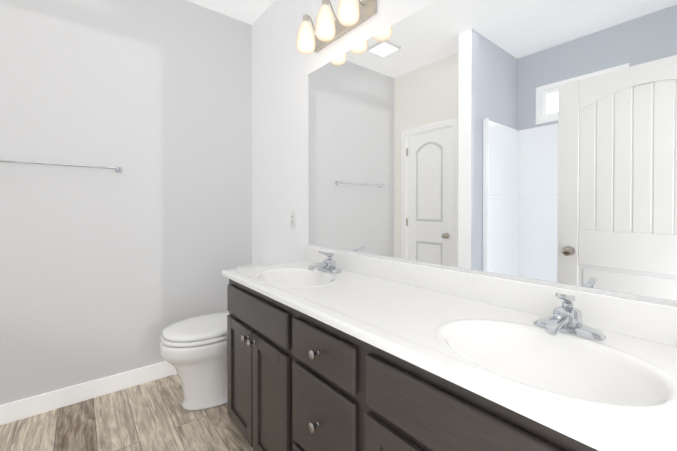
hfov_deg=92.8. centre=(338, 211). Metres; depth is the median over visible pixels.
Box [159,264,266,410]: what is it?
toilet
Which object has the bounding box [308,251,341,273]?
faucet
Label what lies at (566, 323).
faucet
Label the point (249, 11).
ceiling
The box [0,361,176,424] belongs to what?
baseboard
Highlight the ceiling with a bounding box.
[187,0,274,24]
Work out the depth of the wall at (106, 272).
2.12 m
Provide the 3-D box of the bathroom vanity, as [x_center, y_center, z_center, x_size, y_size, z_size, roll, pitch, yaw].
[0.162,0.701,1.170,0.556,0.981,1.852,0,1,-39]
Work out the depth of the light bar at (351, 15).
1.66 m
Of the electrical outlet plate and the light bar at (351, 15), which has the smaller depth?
the light bar at (351, 15)
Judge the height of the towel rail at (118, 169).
0.042 m
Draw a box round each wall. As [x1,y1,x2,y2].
[0,0,251,404]
[252,0,676,305]
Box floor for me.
[0,373,253,450]
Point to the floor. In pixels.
(154, 415)
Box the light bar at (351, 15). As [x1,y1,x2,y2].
[296,0,376,53]
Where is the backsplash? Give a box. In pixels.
[305,246,676,346]
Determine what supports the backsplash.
on the bathroom vanity
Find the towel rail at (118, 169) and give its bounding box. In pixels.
[0,159,122,172]
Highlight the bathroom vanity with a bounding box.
[222,246,676,450]
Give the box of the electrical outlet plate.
[290,211,295,227]
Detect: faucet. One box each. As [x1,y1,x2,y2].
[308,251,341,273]
[533,293,605,340]

